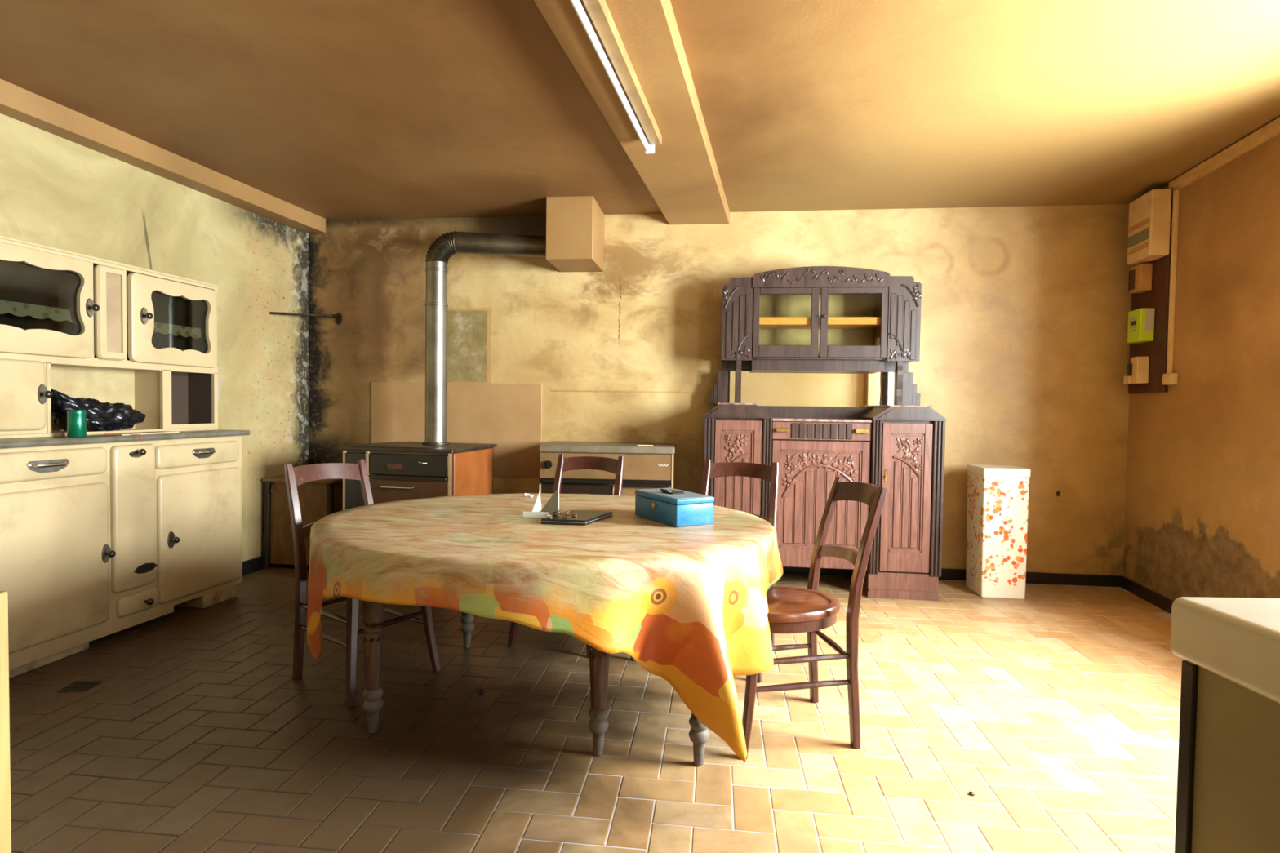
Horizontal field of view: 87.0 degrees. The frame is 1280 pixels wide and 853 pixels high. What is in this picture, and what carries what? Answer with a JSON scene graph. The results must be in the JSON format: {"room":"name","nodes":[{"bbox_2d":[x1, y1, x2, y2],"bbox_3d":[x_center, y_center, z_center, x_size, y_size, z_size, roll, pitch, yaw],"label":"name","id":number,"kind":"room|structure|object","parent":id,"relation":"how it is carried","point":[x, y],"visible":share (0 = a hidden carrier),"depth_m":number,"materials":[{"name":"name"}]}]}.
{"room":"dining kitchen","nodes":[
{"label":"dining kitchen","id":0,"kind":"room"},
{"bbox_2d":[0,113,308,561],"bbox_3d":[-3.134,-0.229,1.845,0.200,2.660,6.849,1,2,9],"label":"wall","id":1,"kind":"structure","parent":0,"point":[55,191],"depth_m":4.24,"materials":[{"name":"paint"}]},
{"bbox_2d":[0,78,325,232],"bbox_3d":[-3.018,-1.415,1.810,0.216,0.125,6.560,1,2,11],"label":"ceiling beam","id":2,"kind":"structure","parent":1,"relation":"attached to","point":[17,103],"depth_m":3.57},
{"bbox_2d":[242,555,274,574],"bbox_3d":[-3.036,1.008,1.915,0.018,0.085,6.549,1,2,9],"label":"baseboard","id":3,"kind":"structure","parent":1,"relation":"attached to","point":[249,566],"depth_m":4.54,"materials":[{"name":"black wood"}]},
{"bbox_2d":[270,311,342,324],"bbox_3d":[-2.390,-0.805,4.864,0.073,0.088,0.505,2,2,37],"label":"towel rail","id":4,"kind":"object","parent":1,"relation":"attached to","point":[338,317],"visible":1,"depth_m":4.89,"materials":[{"name":"metal"}]},
{"bbox_2d":[8,564,1186,852],"bbox_3d":[-0.194,1.130,1.574,5.956,0.061,6.987,1,2,9],"label":"floor","id":5,"kind":"structure","parent":0,"point":[1058,706],"depth_m":2.30,"materials":[{"name":"tile"}]},
{"bbox_2d":[0,591,11,852],"bbox_3d":[-1.054,0.669,0.726,0.400,0.890,0.450,1,2,0],"label":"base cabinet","id":6,"kind":"object","parent":5,"relation":"on","point":[5,771],"visible":1,"depth_m":0.90,"materials":[{"name":"beige wood"}]},
{"bbox_2d":[8,642,88,678],"bbox_3d":[-2.648,0.985,2.870,0.178,0.082,0.490,1,2,7],"label":"support block","id":7,"kind":"object","parent":5,"relation":"on","point":[37,664],"visible":0.3,"depth_m":2.91,"materials":[{"name":"beige wood"}]},
{"bbox_2d":[0,235,250,670],"bbox_3d":[-2.591,0.080,3.278,0.416,1.781,1.502,1,2,9],"label":"dresser","id":8,"kind":"object","parent":7,"relation":"on","point":[101,535],"visible":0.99,"depth_m":3.22,"materials":[{"name":"beige paint"}]},
{"bbox_2d":[66,409,86,436],"bbox_3d":[-2.544,-0.015,3.048,0.069,0.121,0.069,1,2,9],"label":"tin","id":9,"kind":"object","parent":8,"relation":"on","point":[76,419],"visible":1,"depth_m":3.02,"materials":[{"name":"teal metal"}]},
{"bbox_2d":[50,389,146,431],"bbox_3d":[-2.645,-0.078,3.285,0.203,0.196,0.471,1,2,9],"label":"bag","id":10,"kind":"object","parent":8,"relation":"on","point":[100,416],"visible":0.83,"depth_m":3.22,"materials":[{"name":"black plastic"}]},
{"bbox_2d":[104,433,142,442],"bbox_3d":[-2.455,0.057,3.208,0.010,0.046,0.155,2,2,27],"label":"cord","id":11,"kind":"object","parent":8,"relation":"on","point":[121,433],"visible":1,"depth_m":3.24,"materials":[{"name":"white plastic"}]},
{"bbox_2d":[0,429,250,448],"bbox_3d":[-2.611,0.054,3.280,0.375,0.029,1.502,1,2,9],"label":"countertop","id":12,"kind":"structure","parent":8,"relation":"on","point":[16,442],"depth_m":3.12,"materials":[{"name":"grey stone"}]},
{"bbox_2d":[103,431,179,435],"bbox_3d":[-2.477,0.033,3.369,0.100,0.008,0.340,1,2,7],"label":"board","id":13,"kind":"object","parent":8,"relation":"on","point":[156,432],"visible":0.93,"depth_m":3.36,"materials":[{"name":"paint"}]},
{"bbox_2d":[57,680,102,692],"bbox_3d":[-2.235,1.035,2.693,0.100,0.005,0.100,1,2,-4],"label":"floor drain","id":14,"kind":"object","parent":5,"relation":"on","point":[77,686],"visible":1,"depth_m":2.69,"materials":[{"name":"black metal"}]},
{"bbox_2d":[173,583,237,608],"bbox_3d":[-2.497,0.960,3.859,0.236,0.077,0.250,1,2,10],"label":"support block","id":15,"kind":"object","parent":5,"relation":"on","point":[226,593],"visible":0.49,"depth_m":3.78,"materials":[{"name":"beige wood"}]},
{"bbox_2d":[262,475,342,568],"bbox_3d":[-2.310,0.666,4.718,0.530,0.623,0.291,1,2,8],"label":"wooden box","id":16,"kind":"object","parent":5,"relation":"on","point":[318,499],"visible":0.58,"depth_m":4.62,"materials":[{"name":"brown wood"}]},
{"bbox_2d":[284,459,440,706],"bbox_3d":[-1.196,0.605,2.854,0.549,0.890,0.438,2,2,33],"label":"dining chair","id":17,"kind":"object","parent":5,"relation":"on","point":[295,477],"visible":0.39,"depth_m":2.78,"materials":[{"name":"brown wood"}]},
{"bbox_2d":[339,441,497,510],"bbox_3d":[-1.448,0.557,4.470,0.765,0.877,0.697,1,2,11],"label":"wood stove","id":18,"kind":"object","parent":5,"relation":"on","point":[397,470],"visible":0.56,"depth_m":4.17,"materials":[{"name":"metal"}]},
{"bbox_2d":[339,441,497,453],"bbox_3d":[-1.439,0.134,4.469,0.765,0.020,0.672,1,2,11],"label":"cooktop","id":19,"kind":"object","parent":18,"relation":"in","point":[393,446],"depth_m":4.22,"materials":[{"name":"metal"}]},
{"bbox_2d":[422,231,546,444],"bbox_3d":[-1.035,-0.595,4.599,0.865,1.436,0.177,1,2,-6],"label":"flue pipe","id":20,"kind":"object","parent":18,"relation":"on","point":[447,245],"visible":0.98,"depth_m":4.51,"materials":[{"name":"metal"}]},
{"bbox_2d":[477,688,484,693],"bbox_3d":[-0.635,1.053,2.695,0.027,0.013,0.032,0,2,-36],"label":"debris","id":21,"kind":"object","parent":5,"relation":"on","point":[479,691],"visible":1,"depth_m":2.69,"materials":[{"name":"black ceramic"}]},
{"bbox_2d":[362,600,709,766],"bbox_3d":[-0.375,0.715,2.713,1.734,0.695,1.470,1,2,9],"label":"dining table","id":22,"kind":"object","parent":5,"relation":"on","point":[372,612],"visible":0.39,"depth_m":2.31,"materials":[{"name":"brown wood"}]},
{"bbox_2d":[306,493,782,762],"bbox_3d":[-0.360,0.639,2.711,1.828,0.557,1.572,1,2,6],"label":"tablecloth","id":23,"kind":"object","parent":22,"relation":"on","point":[688,604],"visible":0.85,"depth_m":2.06,"materials":[{"name":"fabric"}]},
{"bbox_2d":[523,488,559,518],"bbox_3d":[-0.391,0.303,2.739,0.135,0.112,0.146,1,2,4],"label":"folded card","id":24,"kind":"object","parent":23,"relation":"on","point":[552,505],"visible":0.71,"depth_m":2.73,"materials":[{"name":"white paper"}]},
{"bbox_2d":[541,510,612,525],"bbox_3d":[-0.242,0.356,2.641,0.166,0.019,0.286,2,2,22],"label":"case","id":25,"kind":"object","parent":23,"relation":"on","point":[585,517],"visible":0.96,"depth_m":2.57,"materials":[{"name":"black"}]},
{"bbox_2d":[635,488,714,527],"bbox_3d":[0.130,0.308,2.680,0.177,0.122,0.318,0,2,-30],"label":"box","id":26,"kind":"object","parent":23,"relation":"on","point":[676,508],"visible":1,"depth_m":2.58,"materials":[{"name":"blue paint"}]},
{"bbox_2d":[506,453,624,657],"bbox_3d":[-0.334,0.601,3.384,0.438,0.890,0.549,1,2,18],"label":"dining chair","id":27,"kind":"object","parent":5,"relation":"on","point":[615,466],"visible":0.11,"depth_m":3.58,"materials":[{"name":"brown wood"}]},
{"bbox_2d":[538,440,675,496],"bbox_3d":[-0.210,0.564,4.578,0.880,0.891,0.511,1,2,3],"label":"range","id":28,"kind":"object","parent":5,"relation":"on","point":[644,467],"visible":0.41,"depth_m":4.35,"materials":[{"name":"beige metal"}]},
{"bbox_2d":[637,444,653,446],"bbox_3d":[0.033,0.123,4.376,0.100,0.006,0.060,1,2,3],"label":"cloth","id":29,"kind":"object","parent":28,"relation":"on","point":[637,445],"visible":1,"depth_m":4.35,"materials":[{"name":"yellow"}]},
{"bbox_2d":[700,459,778,682],"bbox_3d":[0.410,0.619,3.138,0.438,0.890,0.549,1,2,22],"label":"dining chair","id":30,"kind":"object","parent":5,"relation":"on","point":[711,470],"visible":0.12,"depth_m":3.33,"materials":[{"name":"brown wood"}]},
{"bbox_2d":[742,475,886,759],"bbox_3d":[0.575,0.642,2.444,0.549,0.890,0.438,1,2,-8],"label":"dining chair","id":31,"kind":"object","parent":5,"relation":"on","point":[792,610],"visible":0.62,"depth_m":2.29,"materials":[{"name":"brown wood"}]},
{"bbox_2d":[702,266,946,600],"bbox_3d":[1.145,0.006,4.379,1.444,2.058,0.522,1,2,7],"label":"sideboard","id":32,"kind":"object","parent":5,"relation":"on","point":[815,380],"visible":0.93,"depth_m":4.22,"materials":[{"name":"brown wood"}]},
{"bbox_2d":[729,371,894,407],"bbox_3d":[1.174,-0.254,4.578,1.120,0.235,0.015,1,2,7],"label":"mirror","id":33,"kind":"object","parent":32,"relation":"on","point":[791,388],"depth_m":4.57,"materials":[{"name":"beige mirror"}]},
{"bbox_2d":[759,316,880,328],"bbox_3d":[1.168,-0.684,4.471,0.788,0.048,0.254,1,2,7],"label":"shelf","id":34,"kind":"object","parent":32,"relation":"attached to","point":[793,322],"depth_m":4.37,"materials":[{"name":"yellow wood"}]},
{"bbox_2d":[965,464,1031,599],"bbox_3d":[2.257,0.652,4.281,0.278,0.798,0.290,1,2,7],"label":"bin","id":35,"kind":"object","parent":5,"relation":"on","point":[997,495],"visible":1,"depth_m":4.15,"materials":[{"name":"metal"}]},
{"bbox_2d":[1169,596,1279,852],"bbox_3d":[1.070,0.697,0.626,0.700,0.900,0.620,1,2,0],"label":"counter","id":36,"kind":"object","parent":5,"relation":"on","point":[1228,798],"visible":1,"depth_m":0.85,"materials":[{"name":"white laminate"}]},
{"bbox_2d":[1169,596,1279,703],"bbox_3d":[1.076,0.288,0.614,0.700,0.082,0.620,1,2,0],"label":"countertop","id":37,"kind":"structure","parent":36,"relation":"on","point":[1237,640],"depth_m":0.84,"materials":[{"name":"white laminate"}]},
{"bbox_2d":[0,0,1279,220],"bbox_3d":[-0.149,-1.468,1.492,6.057,0.120,7.067,1,2,9],"label":"ceiling","id":38,"kind":"structure","parent":0,"point":[328,109],"depth_m":2.94,"materials":[{"name":"beige paint"}]},
{"bbox_2d":[308,204,1133,575],"bbox_3d":[0.601,-0.267,4.841,6.282,2.660,0.200,1,2,7],"label":"wall","id":39,"kind":"structure","parent":0,"point":[1024,348],"depth_m":4.71,"materials":[{"name":"paint"}]},
{"bbox_2d":[371,382,542,477],"bbox_3d":[-1.364,0.022,4.978,1.307,0.680,0.008,1,2,7],"label":"board","id":40,"kind":"object","parent":39,"relation":"attached to","point":[508,416],"visible":0.58,"depth_m":4.95,"materials":[{"name":"beige wood"}]},
{"bbox_2d":[545,195,604,271],"bbox_3d":[-0.436,-1.308,4.618,0.313,0.415,0.430,1,2,7],"label":"box","id":41,"kind":"object","parent":39,"relation":"attached to","point":[575,225],"depth_m":4.41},
{"bbox_2d":[533,0,729,224],"bbox_3d":[-0.244,-1.384,1.664,0.423,0.100,6.320,1,2,12],"label":"beam","id":42,"kind":"structure","parent":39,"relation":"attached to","point":[682,175],"depth_m":2.83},
{"bbox_2d":[569,0,662,153],"bbox_3d":[-0.084,-1.319,2.466,0.082,0.074,1.542,1,2,11],"label":"lamp","id":43,"kind":"object","parent":42,"relation":"attached to","point":[598,11],"visible":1,"depth_m":2.45,"materials":[{"name":"white glass"}]},
{"bbox_2d":[782,566,1122,586],"bbox_3d":[0.333,0.974,4.798,5.762,0.075,0.023,1,2,7],"label":"baseboard","id":44,"kind":"structure","parent":39,"relation":"attached to","point":[1065,579],"depth_m":4.51,"materials":[{"name":"black wood"}]},
{"bbox_2d":[1123,133,1279,600],"bbox_3d":[2.729,-0.136,1.453,0.340,2.660,6.224,1,2,12],"label":"wall","id":45,"kind":"structure","parent":0,"point":[1202,508],"depth_m":3.51,"materials":[{"name":"paint"}]},
{"bbox_2d":[1120,575,1173,613],"bbox_3d":[2.548,1.101,1.577,0.022,0.075,5.923,1,2,12],"label":"baseboard","id":46,"kind":"structure","parent":45,"relation":"attached to","point":[1145,593],"depth_m":4.13,"materials":[{"name":"black wood"}]},
{"bbox_2d":[1128,252,1170,394],"bbox_3d":[3.153,-0.617,4.179,0.021,0.820,0.432,1,2,12],"label":"board","id":47,"kind":"object","parent":45,"relation":"attached to","point":[1157,298],"visible":0.66,"depth_m":4.07,"materials":[{"name":"brown wood"}]},
{"bbox_2d":[1123,356,1149,383],"bbox_3d":[3.098,-0.351,4.228,0.095,0.165,0.145,1,2,12],"label":"switch","id":48,"kind":"object","parent":47,"relation":"attached to","point":[1138,368],"visible":1,"depth_m":4.16,"materials":[{"name":"beige plastic"}]},
{"bbox_2d":[1127,262,1152,293],"bbox_3d":[3.105,-0.921,4.200,0.091,0.165,0.125,1,2,12],"label":"main breaker","id":49,"kind":"object","parent":47,"relation":"attached to","point":[1140,281],"visible":1,"depth_m":4.15,"materials":[{"name":"plastic"}]},
{"bbox_2d":[1127,307,1155,343],"bbox_3d":[3.100,-0.623,4.181,0.081,0.200,0.162,1,2,12],"label":"meter","id":50,"kind":"object","parent":47,"relation":"attached to","point":[1140,321],"visible":1,"depth_m":4.11,"materials":[{"name":"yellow plastic"}]},
{"bbox_2d":[1127,188,1171,264],"bbox_3d":[3.078,-1.203,4.089,0.108,0.385,0.280,1,2,12],"label":"box","id":51,"kind":"object","parent":47,"relation":"attached to","point":[1149,215],"visible":0.96,"depth_m":3.99,"materials":[{"name":"beige plastic"}]},
{"bbox_2d":[1162,373,1177,385],"bbox_3d":[3.082,-0.276,3.926,0.039,0.066,0.095,1,2,12],"label":"junction box","id":52,"kind":"object","parent":45,"relation":"attached to","point":[1168,379],"visible":1,"depth_m":3.89,"materials":[{"name":"beige plastic"}]},
{"bbox_2d":[1166,189,1179,373],"bbox_3d":[3.104,-0.840,3.932,0.020,1.060,0.028,1,2,12],"label":"cable trunking","id":53,"kind":"object","parent":45,"relation":"attached to","point":[1176,193],"visible":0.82,"depth_m":3.92,"materials":[{"name":"beige plastic"}]},
{"bbox_2d":[1168,116,1279,191],"bbox_3d":[2.524,-1.327,1.281,0.035,0.055,5.463,1,2,12],"label":"trim","id":54,"kind":"structure","parent":45,"relation":"attached to","point":[1271,130],"depth_m":3.43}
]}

